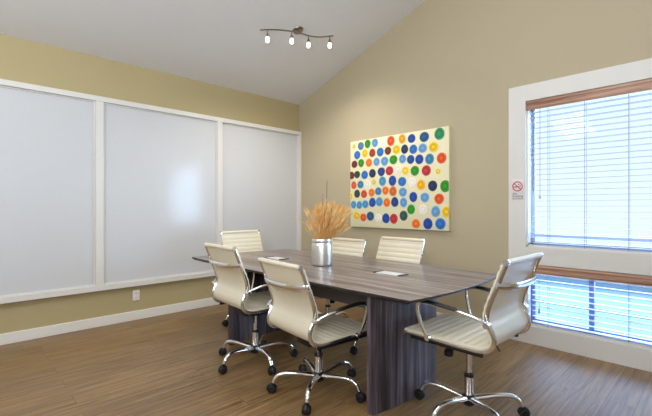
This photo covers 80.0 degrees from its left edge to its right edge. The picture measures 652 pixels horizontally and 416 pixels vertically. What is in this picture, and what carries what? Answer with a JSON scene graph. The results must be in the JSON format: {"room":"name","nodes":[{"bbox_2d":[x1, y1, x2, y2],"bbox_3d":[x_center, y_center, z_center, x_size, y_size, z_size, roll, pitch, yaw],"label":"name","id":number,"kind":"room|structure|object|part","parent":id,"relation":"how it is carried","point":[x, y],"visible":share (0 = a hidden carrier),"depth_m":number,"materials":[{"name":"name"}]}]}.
{"room":"office","nodes":[
{"label":"office","id":0,"kind":"room"},
{"bbox_2d":[0,33,298,333],"bbox_3d":[-2.499,-0.167,3.924,5.700,2.773,0.120,0,0,-44],"label":"wall","id":1,"kind":"structure","parent":0,"point":[21,60],"depth_m":4.12,"materials":[{"name":"paint"}]},
{"bbox_2d":[0,85,94,296],"bbox_3d":[-2.824,-0.148,3.503,1.307,1.874,0.028,0,0,-44],"label":"whiteboard","id":2,"kind":"object","parent":1,"relation":"attached to","point":[47,140],"visible":1,"depth_m":3.67,"materials":[{"name":"white plastic"}]},
{"bbox_2d":[0,298,219,344],"bbox_3d":[-2.416,1.170,3.909,5.600,0.100,0.016,0,0,-44],"label":"baseboard","id":3,"kind":"structure","parent":1,"relation":"attached to","point":[40,332],"depth_m":3.98,"materials":[{"name":"white wood"}]},
{"bbox_2d":[133,289,139,300],"bbox_3d":[-2.071,0.952,4.243,0.072,0.116,0.013,0,0,-44],"label":"wall outlet","id":4,"kind":"object","parent":1,"relation":"attached to","point":[136,293],"visible":1,"depth_m":4.24,"materials":[{"name":"white plastic"}]},
{"bbox_2d":[0,79,300,303],"bbox_3d":[-1.862,-0.146,4.415,4.100,1.983,0.055,0,0,-44],"label":"trim","id":5,"kind":"structure","parent":1,"relation":"attached to","point":[99,101],"depth_m":3.97,"materials":[{"name":"white wood"}]},
{"bbox_2d":[104,103,216,284],"bbox_3d":[-1.841,-0.148,4.448,1.271,1.874,0.028,0,0,-44],"label":"whiteboard","id":6,"kind":"object","parent":1,"relation":"attached to","point":[160,168],"visible":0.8,"depth_m":4.37,"materials":[{"name":"white plastic"}]},
{"bbox_2d":[223,123,297,250],"bbox_3d":[-0.879,-0.148,5.374,1.252,1.874,0.028,0,0,-44],"label":"whiteboard","id":7,"kind":"object","parent":1,"relation":"attached to","point":[260,166],"visible":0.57,"depth_m":5.36,"materials":[{"name":"white plastic"}]},
{"bbox_2d":[0,0,423,104],"bbox_3d":[-0.122,-2.741,1.562,5.850,2.460,6.820,0,0,-44],"label":"ceiling","id":8,"kind":"structure","parent":0,"point":[222,43],"depth_m":4.11,"materials":[{"name":"paint"}]},
{"bbox_2d":[260,26,333,47],"bbox_3d":[-0.322,-1.869,4.280,0.856,0.265,0.151,0,0,-28],"label":"track light","id":9,"kind":"object","parent":8,"relation":"attached to","point":[297,30],"visible":1,"depth_m":4.25,"materials":[{"name":"silver metal"}]},
{"bbox_2d":[0,297,651,415],"bbox_3d":[-0.126,1.270,1.544,5.820,0.100,6.800,0,0,-44],"label":"floor","id":10,"kind":"structure","parent":0,"point":[167,364],"depth_m":2.80,"materials":[{"name":"brown wood"}]},
{"bbox_2d":[220,230,262,326],"bbox_3d":[-0.783,0.736,4.169,0.662,0.967,0.659,0,0,-42],"label":"office chair","id":11,"kind":"object","parent":10,"relation":"on","point":[244,240],"visible":0.16,"depth_m":4.34,"materials":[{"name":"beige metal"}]},
{"bbox_3d":[-0.936,0.490,4.354,0.482,0.473,0.138,0,0,-42],"label":"backrest","id":12,"kind":"part","parent":11,"relation":"part of","materials":[{"name":"beige leather"}]},
{"bbox_2d":[203,242,297,374],"bbox_3d":[-0.565,0.746,3.087,0.663,0.947,0.661,0,0,-42],"label":"office chair","id":13,"kind":"object","parent":10,"relation":"on","point":[231,284],"visible":0.89,"depth_m":2.96,"materials":[{"name":"beige leather"}]},
{"bbox_3d":[-0.725,0.526,3.280,0.639,0.508,0.018,0,0,-42],"label":"rail","id":14,"kind":"part","parent":13,"relation":"part of","materials":[{"name":"silver metal"}]},
{"bbox_3d":[-0.757,0.510,2.939,0.138,0.473,0.482,0,0,-42],"label":"backrest","id":15,"kind":"part","parent":13,"relation":"part of","materials":[{"name":"beige leather"}]},
{"bbox_3d":[-0.771,0.653,3.293,0.410,0.231,0.060,0,0,-42],"label":"armrest","id":16,"kind":"part","parent":13,"relation":"part of","materials":[{"name":"silver metal"}]},
{"bbox_3d":[-0.723,1.120,3.170,0.287,0.079,0.042,0,0,21],"label":"leg","id":17,"kind":"part","parent":13,"relation":"part of","materials":[{"name":"silver metal"}]},
{"bbox_3d":[-0.672,1.120,2.978,0.042,0.079,0.287,0,0,39],"label":"leg","id":18,"kind":"part","parent":13,"relation":"part of","materials":[{"name":"silver metal"}]},
{"bbox_3d":[-0.415,0.526,2.929,0.639,0.508,0.018,0,0,-42],"label":"rail","id":19,"kind":"part","parent":13,"relation":"part of","materials":[{"name":"silver metal"}]},
{"bbox_3d":[-0.407,0.653,2.882,0.410,0.231,0.060,0,0,-42],"label":"armrest","id":20,"kind":"part","parent":13,"relation":"part of","materials":[{"name":"silver metal"}]},
{"bbox_3d":[-0.528,0.754,3.142,0.523,0.049,0.482,0,0,-42],"label":"seat","id":21,"kind":"part","parent":13,"relation":"part of","materials":[{"name":"beige leather"}]},
{"bbox_3d":[-0.555,1.120,3.278,0.042,0.079,0.287,0,0,3],"label":"leg","id":22,"kind":"part","parent":13,"relation":"part of","materials":[{"name":"silver metal"}]},
{"bbox_3d":[-0.473,1.120,2.967,0.042,0.079,0.287,0,0,-33],"label":"leg","id":23,"kind":"part","parent":13,"relation":"part of","materials":[{"name":"silver metal"}]},
{"bbox_3d":[-0.401,1.120,3.152,0.287,0.079,0.042,0,0,-15],"label":"leg","id":24,"kind":"part","parent":13,"relation":"part of","materials":[{"name":"silver metal"}]},
{"bbox_2d":[258,257,366,414],"bbox_3d":[-0.043,0.774,2.612,0.674,0.891,0.664,0,0,-39],"label":"office chair","id":25,"kind":"object","parent":10,"relation":"on","point":[293,307],"visible":0.97,"depth_m":2.46,"materials":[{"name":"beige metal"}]},
{"bbox_3d":[-0.200,0.583,2.780,0.639,0.508,0.018,0,0,-39],"label":"rail","id":26,"kind":"part","parent":25,"relation":"part of","materials":[{"name":"silver metal"}]},
{"bbox_3d":[-0.248,0.566,2.441,0.138,0.473,0.482,0,0,-39],"label":"backrest","id":27,"kind":"part","parent":25,"relation":"part of","materials":[{"name":"beige leather"}]},
{"bbox_3d":[-0.245,0.710,2.795,0.410,0.231,0.060,0,0,-39],"label":"armrest","id":28,"kind":"part","parent":25,"relation":"part of","materials":[{"name":"silver metal"}]},
{"bbox_3d":[-0.217,1.120,2.585,0.287,0.079,0.042,0,0,-6],"label":"leg","id":29,"kind":"part","parent":25,"relation":"part of","materials":[{"name":"silver metal"}]},
{"bbox_3d":[-0.116,1.120,2.757,0.042,0.079,0.287,0,0,-24],"label":"leg","id":30,"kind":"part","parent":25,"relation":"part of","materials":[{"name":"silver metal"}]},
{"bbox_3d":[-0.085,1.120,2.436,0.042,0.079,0.287,0,0,12],"label":"leg","id":31,"kind":"part","parent":25,"relation":"part of","materials":[{"name":"silver metal"}]},
{"bbox_3d":[0.093,0.583,2.415,0.639,0.508,0.018,0,0,-39],"label":"rail","id":32,"kind":"part","parent":25,"relation":"part of","materials":[{"name":"silver metal"}]},
{"bbox_3d":[0.078,1.120,2.714,0.287,0.079,0.042,0,0,-42],"label":"leg","id":33,"kind":"part","parent":25,"relation":"part of","materials":[{"name":"silver metal"}]},
{"bbox_3d":[0.098,0.710,2.367,0.410,0.231,0.060,0,0,-39],"label":"armrest","id":34,"kind":"part","parent":25,"relation":"part of","materials":[{"name":"silver metal"}]},
{"bbox_3d":[-0.010,0.810,2.632,0.523,0.049,0.482,0,0,-39],"label":"seat","id":35,"kind":"part","parent":25,"relation":"part of","materials":[{"name":"beige leather"}]},
{"bbox_3d":[0.098,1.120,2.516,0.287,0.079,0.042,0,0,30],"label":"leg","id":36,"kind":"part","parent":25,"relation":"part of","materials":[{"name":"silver metal"}]},
{"bbox_2d":[314,237,366,319],"bbox_3d":[0.025,0.770,3.921,0.659,0.899,0.662,0,0,-44],"label":"office chair","id":37,"kind":"object","parent":10,"relation":"on","point":[344,246],"visible":0.15,"depth_m":4.03,"materials":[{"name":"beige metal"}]},
{"bbox_3d":[0.130,1.120,4.031,0.042,0.079,0.287,0,0,41],"label":"leg","id":38,"kind":"part","parent":37,"relation":"part of","materials":[{"name":"silver metal"}]},
{"bbox_3d":[0.186,0.575,3.740,0.639,0.508,0.018,0,0,-44],"label":"rail","id":39,"kind":"part","parent":37,"relation":"part of","materials":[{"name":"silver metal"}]},
{"bbox_3d":[0.203,0.558,4.082,0.138,0.473,0.482,0,0,-44],"label":"backrest","id":40,"kind":"part","parent":37,"relation":"part of","materials":[{"name":"beige leather"}]},
{"bbox_2d":[192,249,496,414],"bbox_3d":[-0.004,0.847,3.306,1.229,0.746,2.573,0,0,-44],"label":"conference table","id":41,"kind":"object","parent":10,"relation":"on","point":[398,364],"visible":0.84,"depth_m":2.54,"materials":[{"name":"laminate"}]},
{"bbox_3d":[-0.619,0.864,3.729,0.720,0.712,0.098,0,0,-44],"label":"panel leg","id":42,"kind":"part","parent":41,"relation":"part of","materials":[{"name":"laminate"}]},
{"bbox_2d":[312,238,331,265],"bbox_3d":[-0.034,0.368,3.273,0.176,0.222,0.176,0,0,-44],"label":"vase","id":43,"kind":"object","parent":41,"relation":"on","point":[321,248],"visible":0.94,"depth_m":3.20,"materials":[{"name":"silver metal"}]},
{"bbox_2d":[303,198,354,238],"bbox_3d":[0.021,0.143,3.274,0.441,0.474,0.375,0,0,4],"label":"bunch","id":44,"kind":"object","parent":43,"relation":"in","point":[326,227],"visible":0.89,"depth_m":3.22,"materials":[{"name":"plant"}]},
{"bbox_3d":[0.068,0.639,3.240,0.024,0.262,1.685,0,0,-44],"label":"modesty panel","id":45,"kind":"part","parent":41,"relation":"part of","materials":[{"name":"grey wood"}]},
{"bbox_3d":[0.531,0.864,2.534,0.720,0.712,0.092,0,0,-44],"label":"panel leg","id":46,"kind":"part","parent":41,"relation":"part of","materials":[{"name":"laminate"}]},
{"bbox_2d":[350,236,425,354],"bbox_3d":[0.472,0.747,3.428,0.669,0.945,0.654,0,0,-44],"label":"office chair","id":47,"kind":"object","parent":10,"relation":"on","point":[403,250],"visible":0.16,"depth_m":3.56,"materials":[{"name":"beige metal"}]},
{"bbox_3d":[0.349,1.120,3.327,0.287,0.079,0.042,0,0,-34],"label":"leg","id":48,"kind":"part","parent":47,"relation":"part of","materials":[{"name":"silver metal"}]},
{"bbox_3d":[0.675,0.512,3.599,0.138,0.473,0.482,0,0,-44],"label":"backrest","id":49,"kind":"part","parent":47,"relation":"part of","materials":[{"name":"beige leather"}]},
{"bbox_3d":[0.657,0.528,3.257,0.639,0.508,0.018,0,0,-44],"label":"rail","id":50,"kind":"part","parent":47,"relation":"part of","materials":[{"name":"silver metal"}]},
{"bbox_2d":[401,252,543,415],"bbox_3d":[0.825,0.736,2.284,0.660,0.968,0.672,0,0,-43],"label":"office chair","id":51,"kind":"object","parent":10,"relation":"on","point":[505,315],"visible":0.98,"depth_m":2.18,"materials":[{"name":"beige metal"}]},
{"bbox_3d":[0.710,1.120,2.394,0.287,0.079,0.042,0,0,40],"label":"leg","id":52,"kind":"part","parent":51,"relation":"part of","materials":[{"name":"silver metal"}]},
{"bbox_3d":[0.806,0.733,2.321,0.482,0.049,0.523,0,0,-43],"label":"seat","id":53,"kind":"part","parent":51,"relation":"part of","materials":[{"name":"beige leather"}]},
{"bbox_3d":[0.708,0.824,2.243,0.052,0.054,0.052,0,0,-43],"label":"tension knob","id":54,"kind":"part","parent":51,"relation":"part of","materials":[{"name":"black plastic"}]},
{"bbox_3d":[0.697,1.120,2.195,0.287,0.079,0.042,0,0,-32],"label":"leg","id":55,"kind":"part","parent":51,"relation":"part of","materials":[{"name":"silver metal"}]},
{"bbox_3d":[0.663,0.632,2.073,0.060,0.231,0.410,0,0,-43],"label":"armrest","id":56,"kind":"part","parent":51,"relation":"part of","materials":[{"name":"silver metal"}]},
{"bbox_3d":[0.675,0.505,2.119,0.018,0.508,0.639,0,0,-43],"label":"rail","id":57,"kind":"part","parent":51,"relation":"part of","materials":[{"name":"silver metal"}]},
{"bbox_3d":[0.881,1.120,2.121,0.042,0.079,0.287,0,0,-14],"label":"leg","id":58,"kind":"part","parent":51,"relation":"part of","materials":[{"name":"silver metal"}]},
{"bbox_3d":[1.062,0.632,2.450,0.060,0.231,0.410,0,0,-43],"label":"armrest","id":59,"kind":"part","parent":51,"relation":"part of","materials":[{"name":"silver metal"}]},
{"bbox_3d":[1.009,1.120,2.274,0.287,0.079,0.042,0,0,4],"label":"leg","id":60,"kind":"part","parent":51,"relation":"part of","materials":[{"name":"silver metal"}]},
{"bbox_3d":[1.017,0.489,2.099,0.482,0.473,0.138,0,0,-43],"label":"backrest","id":61,"kind":"part","parent":51,"relation":"part of","materials":[{"name":"beige leather"}]},
{"bbox_3d":[1.015,0.505,2.441,0.018,0.508,0.639,0,0,-43],"label":"rail","id":62,"kind":"part","parent":51,"relation":"part of","materials":[{"name":"silver metal"}]},
{"bbox_2d":[299,0,651,347],"bbox_3d":[1.928,-1.326,3.534,0.140,5.091,6.820,0,0,-44],"label":"wall","id":63,"kind":"structure","parent":0,"point":[455,64],"depth_m":3.98,"materials":[{"name":"paint"}]},
{"bbox_2d":[350,126,450,230],"bbox_3d":[0.811,-0.308,4.557,0.051,1.096,1.388,0,0,-44],"label":"picture","id":64,"kind":"object","parent":63,"relation":"attached to","point":[398,181],"visible":1,"depth_m":4.45,"materials":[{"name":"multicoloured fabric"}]},
{"bbox_2d":[509,58,651,371],"bbox_3d":[2.479,0.052,2.930,0.144,2.335,2.084,0,0,-44],"label":"trim","id":65,"kind":"structure","parent":63,"relation":"attached to","point":[636,263],"depth_m":3.29,"materials":[{"name":"white paint"}]},
{"bbox_2d":[512,179,523,199],"bbox_3d":[1.760,-0.170,3.570,0.006,0.184,0.104,0,0,-44],"label":"no smoking sign","id":66,"kind":"object","parent":65,"relation":"attached to","point":[517,185],"visible":1,"depth_m":3.57,"materials":[{"name":"white plastic"}]},
{"bbox_2d":[531,109,651,250],"bbox_3d":[2.513,-0.309,2.962,0.040,1.294,1.760,0,0,-44],"label":"window","id":67,"kind":"structure","parent":63,"relation":"in","point":[533,193],"depth_m":3.43,"materials":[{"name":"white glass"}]},
{"bbox_2d":[526,78,651,252],"bbox_3d":[2.457,-0.310,2.908,0.086,1.308,1.772,0,0,-44],"label":"window blind","id":68,"kind":"object","parent":67,"relation":"attached to","point":[643,85],"visible":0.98,"depth_m":3.20,"materials":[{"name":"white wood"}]},
{"bbox_3d":[2.160,-0.272,3.237,0.057,1.223,0.003,0,0,-44],"label":"ladder cord","id":69,"kind":"part","parent":68,"relation":"part of","materials":[{"name":"white fabric"}]},
{"bbox_3d":[2.467,0.336,2.918,0.052,0.016,1.744,0,0,-44],"label":"rail","id":70,"kind":"part","parent":68,"relation":"part of","materials":[{"name":"white plastic"}]},
{"bbox_3d":[2.362,-0.272,3.028,0.057,1.223,0.003,0,0,-44],"label":"ladder cord","id":71,"kind":"part","parent":68,"relation":"part of","materials":[{"name":"white fabric"}]},
{"bbox_2d":[533,280,651,342],"bbox_3d":[2.512,0.782,2.961,0.044,0.531,1.760,0,0,-44],"label":"window","id":72,"kind":"structure","parent":63,"relation":"in","point":[591,283],"depth_m":3.24,"materials":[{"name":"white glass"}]},
{"bbox_2d":[529,265,651,347],"bbox_3d":[2.457,0.781,2.908,0.086,0.545,1.772,0,0,-44],"label":"window blind","id":73,"kind":"object","parent":72,"relation":"attached to","point":[568,273],"visible":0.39,"depth_m":3.17,"materials":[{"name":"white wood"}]},
{"bbox_3d":[2.467,1.046,2.918,0.052,0.016,1.744,0,0,-44],"label":"rail","id":74,"kind":"part","parent":73,"relation":"part of","materials":[{"name":"white plastic"}]},
{"bbox_3d":[2.362,0.819,3.028,0.057,0.463,0.003,0,0,-44],"label":"ladder cord","id":75,"kind":"part","parent":73,"relation":"part of","materials":[{"name":"white fabric"}]},
{"label":"outside","id":76,"kind":"structure","parent":0,"visible":0},
{"bbox_2d":[536,281,651,339],"bbox_3d":[7.458,1.620,6.484,11.800,0.200,18.000,0,0,-44],"label":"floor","id":77,"kind":"structure","parent":76,"point":[609,297],"depth_m":5.94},
{"bbox_2d":[536,274,651,294],"bbox_3d":[6.738,1.180,5.790,0.200,0.680,18.000,0,0,-44],"label":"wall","id":78,"kind":"structure","parent":77,"relation":"on","point":[598,284],"depth_m":7.31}
]}

